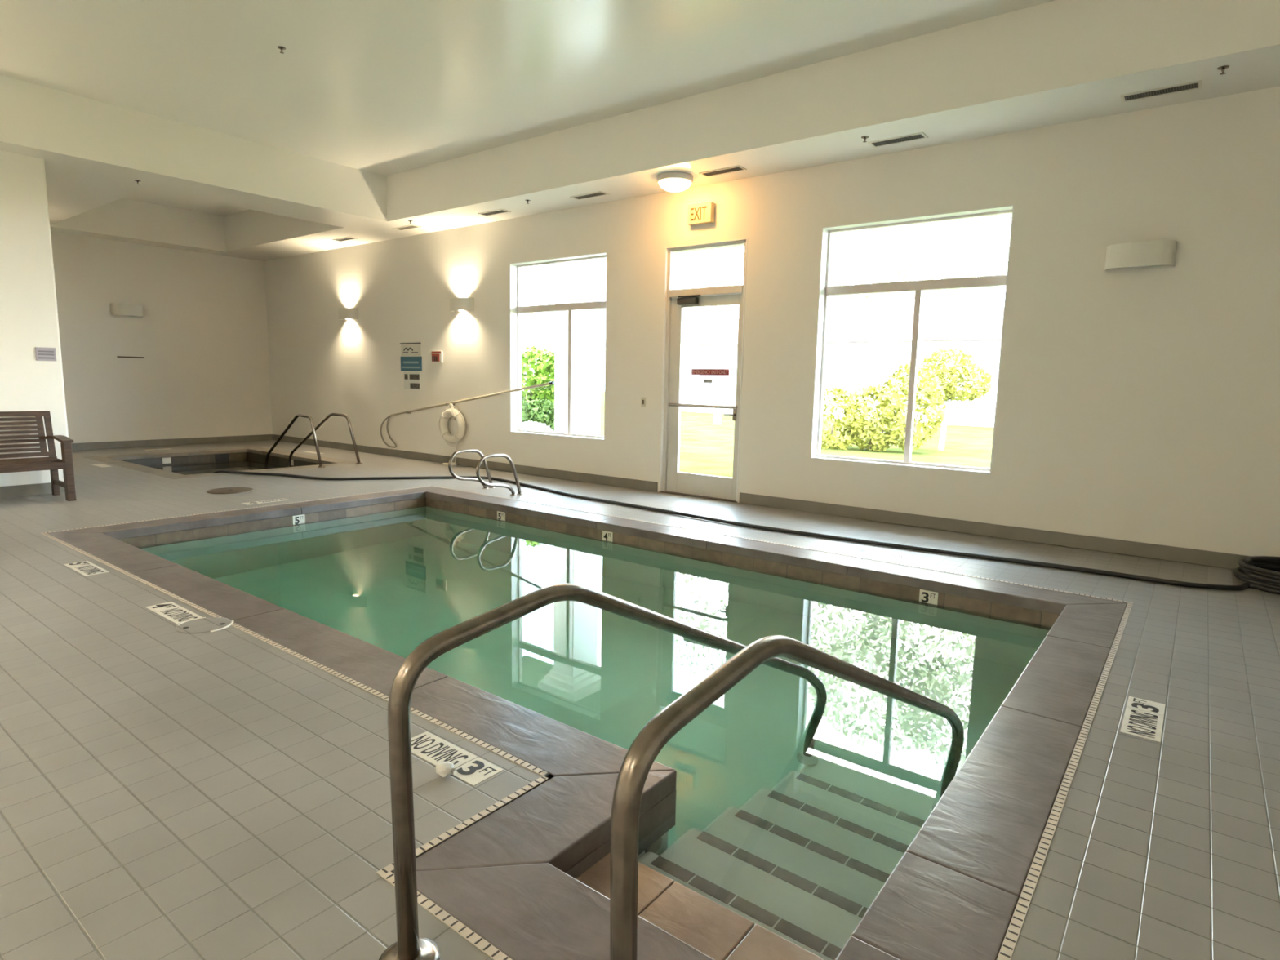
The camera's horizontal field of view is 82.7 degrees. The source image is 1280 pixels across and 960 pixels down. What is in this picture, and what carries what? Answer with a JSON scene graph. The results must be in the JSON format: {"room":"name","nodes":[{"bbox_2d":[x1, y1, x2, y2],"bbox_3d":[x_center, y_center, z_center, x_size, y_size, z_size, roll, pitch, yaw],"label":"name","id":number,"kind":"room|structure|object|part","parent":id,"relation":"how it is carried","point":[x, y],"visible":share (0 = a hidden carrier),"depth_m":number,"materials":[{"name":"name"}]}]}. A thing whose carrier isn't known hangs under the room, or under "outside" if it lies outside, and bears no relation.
{"room":"indoor swimming pool","nodes":[
{"label":"indoor swimming pool","id":0,"kind":"room"},
{"bbox_2d":[0,150,68,486],"bbox_3d":[-7.991,-1.754,5.807,0.300,4.320,5.300,7,10,37],"label":"wall","id":1,"kind":"structure","parent":0,"point":[28,313],"depth_m":7.61,"materials":[{"name":"beige paint"}]},
{"bbox_2d":[0,482,64,497],"bbox_3d":[-7.846,0.312,6.072,0.016,0.120,5.100,7,10,37],"label":"baseboard","id":2,"kind":"structure","parent":1,"relation":"attached to","point":[6,491],"depth_m":7.75,"materials":[{"name":"grey tile"}]},
{"bbox_2d":[35,346,56,360],"bbox_3d":[-6.345,-1.344,7.772,0.013,0.140,0.172,7,10,37],"label":"wall plaque","id":3,"kind":"object","parent":1,"relation":"attached to","point":[42,353],"visible":1,"depth_m":7.77,"materials":[{"name":"grey plastic"}]},
{"bbox_2d":[50,231,272,443],"bbox_3d":[-8.893,-2.720,12.721,0.200,4.320,5.050,7,10,37],"label":"wall","id":4,"kind":"structure","parent":0,"point":[201,335],"depth_m":13.01,"materials":[{"name":"beige paint"}]},
{"bbox_2d":[110,303,142,316],"bbox_3d":[-8.805,-2.922,12.513,0.150,0.185,0.460,7,10,37],"label":"wall sconce","id":5,"kind":"object","parent":4,"relation":"attached to","point":[116,308],"visible":1,"depth_m":12.43,"materials":[{"name":"beige paint"}]},
{"bbox_2d":[116,355,144,358],"bbox_3d":[-8.862,-2.137,12.665,0.029,0.022,0.400,7,10,37],"label":"wall ledge","id":6,"kind":"object","parent":4,"relation":"attached to","point":[117,356],"visible":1,"depth_m":12.67,"materials":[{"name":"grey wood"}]},
{"bbox_2d":[71,434,272,450],"bbox_3d":[-8.861,-0.647,12.924,0.016,0.120,4.614,7,10,37],"label":"baseboard","id":7,"kind":"structure","parent":4,"relation":"attached to","point":[138,443],"depth_m":13.24,"materials":[{"name":"grey tile"}]},
{"bbox_2d":[0,440,1279,959],"bbox_3d":[-3.559,0.584,5.604,17.880,0.120,9.950,7,10,37],"label":"floor","id":8,"kind":"structure","parent":0,"point":[166,793],"depth_m":2.58,"materials":[{"name":"grey tile"}]},
{"bbox_2d":[0,410,75,501],"bbox_3d":[-6.532,-0.193,7.079,0.679,0.900,1.515,7,10,37],"label":"bench","id":9,"kind":"object","parent":8,"relation":"on","point":[51,463],"visible":1,"depth_m":7.52,"materials":[{"name":"brown wood"}]},
{"bbox_3d":[-6.742,-0.408,7.216,0.139,0.520,1.475,7,10,37],"label":"frame","id":10,"kind":"part","parent":9,"relation":"part of","materials":[{"name":"brown wood"}]},
{"bbox_3d":[-6.507,-0.118,7.069,0.548,0.085,1.385,7,10,37],"label":"seat","id":11,"kind":"part","parent":9,"relation":"part of","materials":[{"name":"brown wood"}]},
{"bbox_3d":[-6.286,-0.046,7.813,0.055,0.420,0.060,7,10,37],"label":"leg","id":12,"kind":"part","parent":9,"relation":"part of","materials":[{"name":"brown wood"}]},
{"bbox_3d":[-6.070,-0.434,7.598,0.620,0.056,0.090,7,10,37],"label":"armrest","id":13,"kind":"part","parent":9,"relation":"part of","materials":[{"name":"brown wood"}]},
{"bbox_3d":[-5.891,-0.086,7.500,0.090,0.600,0.070,7,10,37],"label":"leg","id":14,"kind":"part","parent":9,"relation":"part of","materials":[{"name":"brown wood"}]},
{"bbox_2d":[63,560,109,576],"bbox_3d":[-3.790,0.604,4.981,0.446,0.005,0.135,7,10,37],"label":"depth marker","id":15,"kind":"object","parent":8,"relation":"on","point":[86,568],"visible":1,"depth_m":4.97,"materials":[{"name":"white tile"}]},
{"bbox_2d":[92,463,112,467],"bbox_3d":[-7.626,-0.203,10.311,0.450,0.004,0.130,7,10,37],"label":"marker","id":16,"kind":"object","parent":8,"relation":"on","point":[101,465],"visible":1,"depth_m":10.29,"materials":[{"name":"white ceramic"}]},
{"bbox_2d":[145,448,170,450],"bbox_3d":[-8.331,-0.529,12.581,0.130,0.004,0.400,7,10,37],"label":"marker","id":17,"kind":"object","parent":8,"relation":"on","point":[166,448],"visible":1,"depth_m":12.57,"materials":[{"name":"white ceramic"}]},
{"bbox_2d":[145,601,201,623],"bbox_3d":[-2.630,0.747,4.106,0.446,0.005,0.135,7,10,37],"label":"depth marker","id":18,"kind":"object","parent":8,"relation":"on","point":[171,611],"visible":1,"depth_m":4.10,"materials":[{"name":"white tile"}]},
{"bbox_2d":[175,617,233,633],"bbox_3d":[-2.338,0.779,3.906,0.280,0.012,0.261,7,10,37],"label":"lid","id":19,"kind":"object","parent":8,"relation":"on","point":[202,624],"visible":1,"depth_m":3.90,"materials":[{"name":"beige plastic"}]},
{"bbox_2d":[206,487,253,493],"bbox_3d":[-4.697,0.120,8.347,0.470,0.017,0.470,7,10,37],"label":"lid","id":20,"kind":"object","parent":8,"relation":"on","point":[225,490],"visible":1,"depth_m":8.31,"materials":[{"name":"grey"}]},
{"bbox_2d":[241,498,288,504],"bbox_3d":[-3.958,0.228,7.697,0.135,0.005,0.436,7,10,37],"label":"depth marker","id":21,"kind":"object","parent":8,"relation":"on","point":[276,500],"visible":1,"depth_m":7.68,"materials":[{"name":"white tile"}]},
{"bbox_2d":[265,413,324,469],"bbox_3d":[-5.329,-0.347,11.130,1.831,1.353,0.100,7,10,37],"label":"handrail","id":22,"kind":"object","parent":8,"relation":"on","point":[297,415],"visible":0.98,"depth_m":10.81,"materials":[{"name":"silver metal"}]},
{"bbox_2d":[303,451,324,453],"bbox_3d":[-5.643,-0.474,12.579,0.500,0.004,0.130,7,10,37],"label":"marker","id":23,"kind":"object","parent":8,"relation":"on","point":[304,451],"visible":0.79,"depth_m":12.55,"materials":[{"name":"white ceramic"}]},
{"bbox_2d":[288,413,363,466],"bbox_3d":[-5.009,-0.396,11.537,1.741,1.353,0.100,6,9,29],"label":"handrail","id":24,"kind":"object","parent":8,"relation":"on","point":[329,415],"visible":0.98,"depth_m":11.29,"materials":[{"name":"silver metal"}]},
{"bbox_2d":[435,761,455,777],"bbox_3d":[-0.670,0.987,2.488,0.085,0.040,0.060,7,10,37],"label":"scrap","id":25,"kind":"object","parent":8,"relation":"on","point":[443,769],"visible":1,"depth_m":2.47,"materials":[{"name":"white paper"}]},
{"bbox_2d":[411,731,502,786],"bbox_3d":[-0.685,0.992,2.606,0.433,0.005,0.130,7,10,37],"label":"depth marker","id":26,"kind":"object","parent":8,"relation":"on","point":[426,745],"visible":0.88,"depth_m":2.60,"materials":[{"name":"white tile"}]},
{"bbox_2d":[448,448,495,488],"bbox_3d":[-2.007,-0.120,8.703,0.080,0.507,0.689,7,10,37],"label":"grab rail","id":27,"kind":"object","parent":8,"relation":"on","point":[477,451],"visible":0.86,"depth_m":8.65,"materials":[{"name":"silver metal"}]},
{"bbox_2d":[475,453,523,495],"bbox_3d":[-1.586,-0.051,8.256,0.080,0.507,0.689,7,10,37],"label":"grab rail","id":28,"kind":"object","parent":8,"relation":"on","point":[490,455],"visible":1,"depth_m":8.24,"materials":[{"name":"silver metal"}]},
{"bbox_2d":[41,485,1133,959],"bbox_3d":[-1.090,0.652,5.088,7.267,0.023,4.499,7,10,37],"label":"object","id":29,"kind":"structure","parent":8,"relation":"on","point":[1007,948],"depth_m":2.51,"materials":[{"name":"grey tile"}]},
{"bbox_2d":[378,583,826,959],"bbox_3d":[0.165,0.979,2.590,0.140,1.536,2.436,7,10,37],"label":"stair handrail","id":30,"kind":"object","parent":8,"relation":"on","point":[408,946],"visible":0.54,"depth_m":1.66,"materials":[{"name":"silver metal"}]},
{"bbox_2d":[213,470,1279,595],"bbox_3d":[-0.179,0.326,7.929,12.194,0.438,1.605,5,9,26],"label":"hose","id":31,"kind":"object","parent":8,"relation":"on","point":[1262,573],"visible":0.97,"depth_m":5.68,"materials":[{"name":"black rubber"}]},
{"bbox_2d":[609,635,964,959],"bbox_3d":[0.667,1.041,2.214,0.140,1.536,2.426,7,10,37],"label":"stair handrail","id":32,"kind":"object","parent":8,"relation":"on","point":[637,764],"visible":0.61,"depth_m":1.27,"materials":[{"name":"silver metal"}]},
{"bbox_2d":[849,547,908,559],"bbox_3d":[1.933,0.596,5.883,0.436,0.005,0.135,7,10,37],"label":"depth marker","id":33,"kind":"object","parent":8,"relation":"on","point":[859,550],"visible":1,"depth_m":5.87,"materials":[{"name":"white tile"}]},
{"bbox_2d":[1120,696,1165,742],"bbox_3d":[2.098,0.990,3.031,0.132,0.005,0.430,7,10,37],"label":"depth marker","id":34,"kind":"object","parent":8,"relation":"on","point":[1144,718],"visible":1,"depth_m":3.01,"materials":[{"name":"white tile"}]},
{"bbox_2d":[0,0,1279,261],"bbox_3d":[-3.418,-3.381,5.141,17.880,0.833,10.150,7,10,37],"label":"ceiling","id":35,"kind":"structure","parent":0,"point":[373,117],"depth_m":6.66,"materials":[{"name":"white paint"}]},
{"bbox_2d":[277,45,285,53],"bbox_3d":[-3.092,-3.708,6.279,0.068,0.042,0.068,7,10,37],"label":"sprinkler","id":36,"kind":"object","parent":35,"relation":"attached to","point":[282,48],"visible":1,"depth_m":6.27,"materials":[{"name":"brown metal"}]},
{"bbox_2d":[333,236,357,241],"bbox_3d":[-4.768,-3.891,11.758,0.484,0.006,0.159,7,10,37],"label":"ceiling vent","id":37,"kind":"object","parent":35,"relation":"in","point":[347,238],"visible":1,"depth_m":11.74,"materials":[{"name":"white metal"}]},
{"bbox_2d":[392,224,420,231],"bbox_3d":[-3.447,-3.726,10.751,0.484,0.006,0.159,7,10,37],"label":"ceiling vent","id":38,"kind":"object","parent":35,"relation":"in","point":[407,227],"visible":1,"depth_m":10.75,"materials":[{"name":"white metal"}]},
{"bbox_2d":[477,208,511,216],"bbox_3d":[-1.934,-3.545,9.648,0.484,0.006,0.159,7,10,37],"label":"ceiling vent","id":39,"kind":"object","parent":35,"relation":"in","point":[500,211],"visible":1,"depth_m":9.64,"materials":[{"name":"white metal"}]},
{"bbox_2d":[569,191,608,199],"bbox_3d":[-0.600,-3.382,8.657,0.484,0.006,0.159,7,10,37],"label":"ceiling vent","id":40,"kind":"object","parent":35,"relation":"in","point":[599,193],"visible":1,"depth_m":8.64,"materials":[{"name":"white metal"}]},
{"bbox_2d":[657,171,693,192],"bbox_3d":[0.374,-3.173,7.798,0.390,0.150,0.390,7,10,37],"label":"ceiling light","id":41,"kind":"object","parent":35,"relation":"attached to","point":[670,181],"visible":1,"depth_m":7.67,"materials":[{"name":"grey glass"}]},
{"bbox_2d":[658,177,691,192],"bbox_3d":[0.374,-3.146,7.801,0.352,0.095,0.352,7,10,37],"label":"diffuser","id":42,"kind":"object","parent":41,"relation":"attached to","point":[670,184],"depth_m":7.70,"materials":[{"name":"white glass"}]},
{"bbox_2d":[698,165,746,177],"bbox_3d":[0.856,-3.200,7.547,0.484,0.006,0.159,7,10,37],"label":"ceiling vent","id":43,"kind":"object","parent":35,"relation":"in","point":[737,168],"visible":1,"depth_m":7.54,"materials":[{"name":"white metal"}]},
{"bbox_2d":[861,135,869,142],"bbox_3d":[1.986,-3.006,6.425,0.068,0.042,0.068,7,10,37],"label":"sprinkler","id":44,"kind":"object","parent":35,"relation":"attached to","point":[864,137],"visible":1,"depth_m":6.42,"materials":[{"name":"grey metal"}]},
{"bbox_2d":[867,132,928,147],"bbox_3d":[2.293,-3.025,6.477,0.484,0.006,0.159,7,10,37],"label":"ceiling vent","id":45,"kind":"object","parent":35,"relation":"in","point":[920,135],"visible":1,"depth_m":6.47,"materials":[{"name":"white metal"}]},
{"bbox_2d":[1120,80,1202,102],"bbox_3d":[3.803,-2.835,5.314,0.484,0.006,0.159,7,10,37],"label":"ceiling vent","id":46,"kind":"object","parent":35,"relation":"in","point":[1195,85],"visible":1,"depth_m":5.30,"materials":[{"name":"white metal"}]},
{"bbox_2d":[1217,65,1229,75],"bbox_3d":[3.931,-2.759,4.906,0.068,0.042,0.068,7,10,37],"label":"sprinkler","id":47,"kind":"object","parent":35,"relation":"attached to","point":[1222,68],"visible":1,"depth_m":4.90,"materials":[{"name":"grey metal"}]},
{"bbox_2d":[264,86,1279,556],"bbox_3d":[-0.421,-2.078,9.287,17.880,4.320,0.220,7,10,37],"label":"wall","id":48,"kind":"structure","parent":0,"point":[1136,404],"depth_m":6.49,"materials":[{"name":"beige paint"}]},
{"bbox_2d":[337,307,357,319],"bbox_3d":[-5.073,-2.869,12.570,0.460,0.185,0.150,7,10,37],"label":"wall sconce","id":49,"kind":"object","parent":48,"relation":"attached to","point":[344,313],"visible":1,"depth_m":12.46,"materials":[{"name":"beige paint"}]},
{"bbox_2d":[400,342,422,371],"bbox_3d":[-3.680,-1.982,11.679,0.555,0.460,0.017,7,10,37],"label":"sign","id":50,"kind":"object","parent":48,"relation":"attached to","point":[407,348],"visible":1,"depth_m":11.67,"materials":[{"name":"blue plastic"}]},
{"bbox_3d":[-3.676,-2.102,11.668,0.510,0.220,0.007,7,10,37],"label":"panel","id":51,"kind":"part","parent":50,"relation":"part of","materials":[{"name":"white plastic"}]},
{"bbox_3d":[-3.680,-1.869,11.698,0.555,0.230,0.009,7,10,37],"label":"blue panel","id":52,"kind":"part","parent":50,"relation":"part of","materials":[{"name":"blue plastic"}]},
{"bbox_2d":[403,371,420,389],"bbox_3d":[-3.679,-1.602,11.731,0.430,0.282,0.007,7,10,37],"label":"notice","id":53,"kind":"object","parent":48,"relation":"attached to","point":[411,380],"visible":1,"depth_m":11.72,"materials":[{"name":"white paper"}]},
{"bbox_2d":[409,382,419,388],"bbox_3d":[-3.616,-1.510,11.690,0.255,0.085,0.002,7,10,37],"label":"photo","id":54,"kind":"object","parent":53,"relation":"attached to","point":[412,385],"depth_m":11.69},
{"bbox_2d":[409,373,419,379],"bbox_3d":[-3.619,-1.655,11.675,0.260,0.085,0.002,7,10,37],"label":"photo","id":55,"kind":"object","parent":53,"relation":"attached to","point":[412,376],"depth_m":11.67},
{"bbox_2d":[431,351,442,362],"bbox_3d":[-3.145,-1.908,11.269,0.260,0.175,0.022,7,10,37],"label":"fire alarm","id":56,"kind":"object","parent":48,"relation":"attached to","point":[436,356],"visible":1,"depth_m":11.25,"materials":[{"name":"red plastic"}]},
{"bbox_2d":[438,403,465,465],"bbox_3d":[-2.890,-0.705,11.063,0.636,0.962,0.266,7,10,37],"label":"life ring","id":57,"kind":"object","parent":48,"relation":"attached to","point":[446,415],"visible":0.99,"depth_m":11.03,"materials":[{"name":"plastic"}]},
{"bbox_2d":[449,297,474,311],"bbox_3d":[-2.659,-2.583,10.728,0.460,0.185,0.150,7,10,37],"label":"wall sconce","id":58,"kind":"object","parent":48,"relation":"attached to","point":[461,304],"visible":1,"depth_m":10.62,"materials":[{"name":"beige paint"}]},
{"bbox_2d":[271,434,657,492],"bbox_3d":[-3.620,-0.391,11.827,9.685,0.120,0.016,7,10,37],"label":"baseboard","id":59,"kind":"structure","parent":48,"relation":"attached to","point":[543,472],"depth_m":10.63,"materials":[{"name":"grey tile"}]},
{"bbox_2d":[380,381,555,448],"bbox_3d":[-2.767,-0.949,11.062,4.058,1.166,0.068,7,10,37],"label":"pole","id":60,"kind":"object","parent":48,"relation":"attached to","point":[551,383],"visible":0.99,"depth_m":11.08,"materials":[{"name":"silver"}]},
{"bbox_2d":[509,251,607,440],"bbox_3d":[-1.076,-1.769,9.808,1.775,2.350,0.189,7,10,37],"label":"window","id":61,"kind":"structure","parent":48,"relation":"attached to","point":[517,309],"depth_m":10.07,"materials":[{"name":"beige plastic"}]},
{"bbox_2d":[640,397,645,406],"bbox_3d":[0.039,-0.956,8.914,0.070,0.115,0.016,7,10,37],"label":"wall switch","id":62,"kind":"object","parent":48,"relation":"attached to","point":[642,399],"visible":1,"depth_m":8.91,"materials":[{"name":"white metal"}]},
{"bbox_2d":[687,201,714,226],"bbox_3d":[0.680,-2.974,8.132,0.310,0.212,0.077,7,10,37],"label":"exit sign","id":63,"kind":"object","parent":48,"relation":"attached to","point":[700,213],"visible":1,"depth_m":8.09,"materials":[{"name":"beige plastic"}]},
{"bbox_2d":[658,237,747,502],"bbox_3d":[0.741,-1.237,8.430,1.090,2.902,0.168,7,10,37],"label":"door","id":64,"kind":"structure","parent":48,"relation":"attached to","point":[672,481],"depth_m":8.56,"materials":[{"name":"white metal"}]},
{"bbox_3d":[0.566,-2.115,8.372,0.300,0.015,0.025,7,10,37],"label":"closer arm","id":65,"kind":"part","parent":64,"relation":"part of","materials":[{"name":"grey metal"}]},
{"bbox_3d":[1.019,-0.738,8.228,0.130,0.130,0.060,7,10,37],"label":"handle","id":66,"kind":"part","parent":64,"relation":"part of","materials":[{"name":"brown metal"}]},
{"bbox_2d":[809,204,1014,474],"bbox_3d":[2.564,-1.310,7.035,1.759,2.346,0.189,7,10,37],"label":"window","id":67,"kind":"structure","parent":48,"relation":"attached to","point":[825,291],"depth_m":7.10,"materials":[{"name":"beige plastic"}]},
{"bbox_2d":[738,492,1252,569],"bbox_3d":[3.753,0.527,6.209,6.645,0.120,0.016,7,10,37],"label":"baseboard","id":68,"kind":"structure","parent":48,"relation":"attached to","point":[1197,557],"depth_m":6.50,"materials":[{"name":"grey tile"}]},
{"bbox_2d":[1104,240,1177,271],"bbox_3d":[3.922,-1.764,5.713,0.460,0.185,0.150,7,10,37],"label":"wall sconce","id":69,"kind":"object","parent":48,"relation":"attached to","point":[1159,252],"visible":1,"depth_m":5.64,"materials":[{"name":"beige paint"}]},
{"bbox_3d":[-1.111,1.695,5.231,6.965,1.977,4.197,7,10,37],"label":"basin","id":70,"kind":"object","parent":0,"visible":0},
{"bbox_2d":[46,486,1127,959],"bbox_3d":[-1.091,0.681,5.092,7.213,0.075,4.445,7,10,37],"label":"pool coping","id":71,"kind":"structure","parent":70,"relation":"on","point":[954,893],"depth_m":2.53,"materials":[{"name":"tile"}]},
{"bbox_2d":[119,497,1059,626],"bbox_3d":[-1.093,0.804,5.109,6.645,0.176,3.877,7,10,37],"label":"tile","id":72,"kind":"structure","parent":70,"relation":"attached to","point":[1026,615],"depth_m":6.37,"materials":[{"name":"tile"}]},
{"bbox_2d":[292,514,305,524],"bbox_3d":[-3.471,0.407,7.407,0.006,0.100,0.125,7,10,37],"label":"marker","id":73,"kind":"object","parent":72,"relation":"attached to","point":[297,519],"visible":1,"depth_m":7.41,"materials":[{"name":"white tile"}]},
{"bbox_2d":[497,511,505,520],"bbox_3d":[-1.492,0.391,7.817,0.125,0.100,0.006,7,10,37],"label":"marker","id":74,"kind":"object","parent":72,"relation":"attached to","point":[500,515],"visible":0.98,"depth_m":7.81,"materials":[{"name":"white tile"}]},
{"bbox_2d":[602,530,613,541],"bbox_3d":[-0.309,0.538,6.915,0.125,0.100,0.006,7,10,37],"label":"marker","id":75,"kind":"object","parent":72,"relation":"attached to","point":[606,535],"visible":1,"depth_m":6.91,"materials":[{"name":"white tile"}]},
{"bbox_2d":[919,589,937,604],"bbox_3d":[2.034,0.830,5.130,0.125,0.100,0.006,7,10,37],"label":"marker","id":76,"kind":"object","parent":72,"relation":"attached to","point":[925,596],"visible":1,"depth_m":5.13,"materials":[{"name":"white tile"}]},
{"bbox_2d":[136,505,1051,959],"bbox_3d":[-1.109,1.617,5.221,6.653,1.635,3.885,7,10,37],"label":"pool water","id":77,"kind":"object","parent":70,"relation":"in","point":[795,808],"visible":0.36,"depth_m":3.92,"materials":[{"name":"green liquid"}]},
{"bbox_2d":[564,789,675,879],"bbox_3d":[0.231,1.246,2.083,0.812,0.176,0.657,7,10,37],"label":"trim","id":78,"kind":"structure","parent":70,"relation":"attached to","point":[650,820],"depth_m":2.43,"materials":[{"name":"tile"}]},
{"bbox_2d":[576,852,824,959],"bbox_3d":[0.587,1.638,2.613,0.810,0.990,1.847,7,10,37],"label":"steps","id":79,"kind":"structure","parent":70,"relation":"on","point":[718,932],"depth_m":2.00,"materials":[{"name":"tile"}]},
{"bbox_3d":[-6.474,0.339,11.339,3.340,1.192,2.450,7,10,37],"label":"basin","id":80,"kind":"object","parent":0,"visible":0},
{"bbox_2d":[147,459,288,475],"bbox_3d":[-6.474,0.340,11.339,3.048,0.930,2.158,7,10,37],"label":"water","id":81,"kind":"object","parent":80,"relation":"in","point":[193,468],"visible":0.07,"depth_m":11.89,"materials":[{"name":"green liquid"}]},
{"bbox_2d":[121,452,319,466],"bbox_3d":[-6.465,-0.132,11.274,3.040,0.242,2.150,7,10,37],"label":"trim","id":82,"kind":"structure","parent":80,"relation":"attached to","point":[240,455],"depth_m":12.28,"materials":[{"name":"tile"}]},
{"bbox_2d":[162,457,171,463],"bbox_3d":[-7.797,-0.321,11.991,0.004,0.100,0.125,7,10,37],"label":"marker","id":83,"kind":"object","parent":82,"relation":"attached to","point":[167,460],"visible":1,"depth_m":11.99,"materials":[{"name":"white ceramic"}]},
{"bbox_2d":[215,453,229,462],"bbox_3d":[-7.275,-0.391,12.667,0.018,0.126,0.220,7,10,37],"label":"skimmer","id":84,"kind":"object","parent":82,"relation":"attached to","point":[219,457],"visible":1,"depth_m":12.66,"materials":[{"name":"black plastic"}]},
{"bbox_2d":[84,447,357,479],"bbox_3d":[-6.462,-0.279,11.254,3.520,0.060,2.630,7,10,37],"label":"trim","id":85,"kind":"structure","parent":80,"relation":"on","point":[116,460],"depth_m":11.53,"materials":[{"name":"tile"}]},
{"label":"outside","id":86,"kind":"structure","parent":0,"visible":0},
{"bbox_2d":[524,391,993,477],"bbox_3d":[21.784,-3.924,44.523,100.000,0.460,82.650,7,10,37],"label":"lawn","id":87,"kind":"structure","parent":86,"point":[707,448],"depth_m":17.12,"materials":[{"name":"plant"}]},
{"bbox_2d":[521,420,553,431],"bbox_3d":[-2.373,-0.840,14.151,2.049,0.755,0.570,7,10,37],"label":"bush","id":88,"kind":"object","parent":87,"relation":"on","point":[537,426],"visible":0.09,"depth_m":13.71,"materials":[{"name":"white plant"}]},
{"bbox_2d":[521,398,554,431],"bbox_3d":[-2.268,-1.132,14.817,1.950,1.116,0.537,6,9,32],"label":"shrub","id":89,"kind":"object","parent":87,"relation":"on","point":[535,410],"visible":0.39,"depth_m":14.47,"materials":[{"name":"green plant"}]},
{"bbox_2d":[521,345,555,414],"bbox_3d":[-1.962,-1.785,15.616,2.264,2.203,1.427,7,10,37],"label":"shrub","id":90,"kind":"object","parent":87,"relation":"on","point":[544,366],"visible":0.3,"depth_m":15.19,"materials":[{"name":"green plant"}]},
{"bbox_2d":[675,245,744,424],"bbox_3d":[2.579,-6.530,25.298,5.920,9.158,2.688,7,10,37],"label":"bare tree","id":91,"kind":"object","parent":87,"relation":"on","point":[721,313],"visible":0.12,"depth_m":25.17,"materials":[{"name":"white plant"}]},
{"bbox_3d":[2.632,-9.193,24.933,5.920,3.781,2.688,7,10,37],"label":"crown","id":92,"kind":"part","parent":91,"relation":"part of","materials":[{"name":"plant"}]},
{"bbox_2d":[680,301,1004,426],"bbox_3d":[11.095,-5.520,33.966,18.500,5.140,9.000,7,10,37],"label":"house","id":93,"kind":"structure","parent":87,"relation":"on","point":[857,337],"depth_m":30.47,"materials":[{"name":"grey"}]},
{"bbox_3d":[3.249,-4.926,34.959,1.000,1.100,0.014,7,10,37],"label":"pane","id":94,"kind":"part","parent":93,"relation":"part of","materials":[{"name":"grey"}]},
{"bbox_3d":[8.948,-4.216,30.616,1.000,1.100,0.014,7,10,37],"label":"pane","id":95,"kind":"part","parent":93,"relation":"part of","materials":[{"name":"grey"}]},
{"bbox_2d":[821,361,946,451],"bbox_3d":[5.137,-1.626,16.598,3.490,2.130,1.413,6,9,30],"label":"shrub","id":96,"kind":"object","parent":87,"relation":"on","point":[859,424],"visible":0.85,"depth_m":16.17,"materials":[{"name":"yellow plant"}]},
{"bbox_3d":[5.832,-1.093,15.988,0.180,1.045,0.039,-5,10,-38],"label":"stem","id":97,"kind":"part","parent":96,"relation":"part of","materials":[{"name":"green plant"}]},
{"bbox_3d":[6.111,-1.115,16.184,0.185,1.046,0.036,-3,9,-27],"label":"stem","id":98,"kind":"part","parent":96,"relation":"part of","materials":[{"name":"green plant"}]},
{"bbox_2d":[829,213,1012,435],"bbox_3d":[7.850,-5.863,20.127,7.527,9.451,3.583,7,10,37],"label":"tree","id":99,"kind":"object","parent":87,"relation":"on","point":[902,270],"visible":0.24,"depth_m":19.76,"materials":[{"name":"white plant"}]},
{"bbox_3d":[7.893,-7.782,19.861,7.537,5.574,3.583,7,10,37],"label":"crown","id":100,"kind":"part","parent":99,"relation":"part of","materials":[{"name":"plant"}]},
{"bbox_2d":[902,347,993,450],"bbox_3d":[7.101,-1.880,16.954,2.007,2.393,1.205,7,10,37],"label":"tree","id":101,"kind":"object","parent":87,"relation":"on","point":[950,376],"visible":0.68,"depth_m":16.53,"materials":[{"name":"green plant"}]},
{"bbox_3d":[7.111,-2.367,16.887,2.007,1.410,1.205,7,10,37],"label":"crown","id":102,"kind":"part","parent":101,"relation":"part of","materials":[{"name":"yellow plant"}]},
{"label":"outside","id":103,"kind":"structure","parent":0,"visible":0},
{"bbox_3d":[1.570,0.293,8.739,20.000,0.090,0.900,7,10,37],"label":"path","id":104,"kind":"object","parent":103,"visible":0},
{"bbox_2d":[554,257,606,435],"bbox_3d":[-0.982,-1.958,11.531,0.810,3.510,0.960,7,10,37],"label":"building","id":105,"kind":"structure","parent":104,"relation":"on","point":[575,282],"depth_m":11.34,"materials":[{"name":"white"}]}
]}

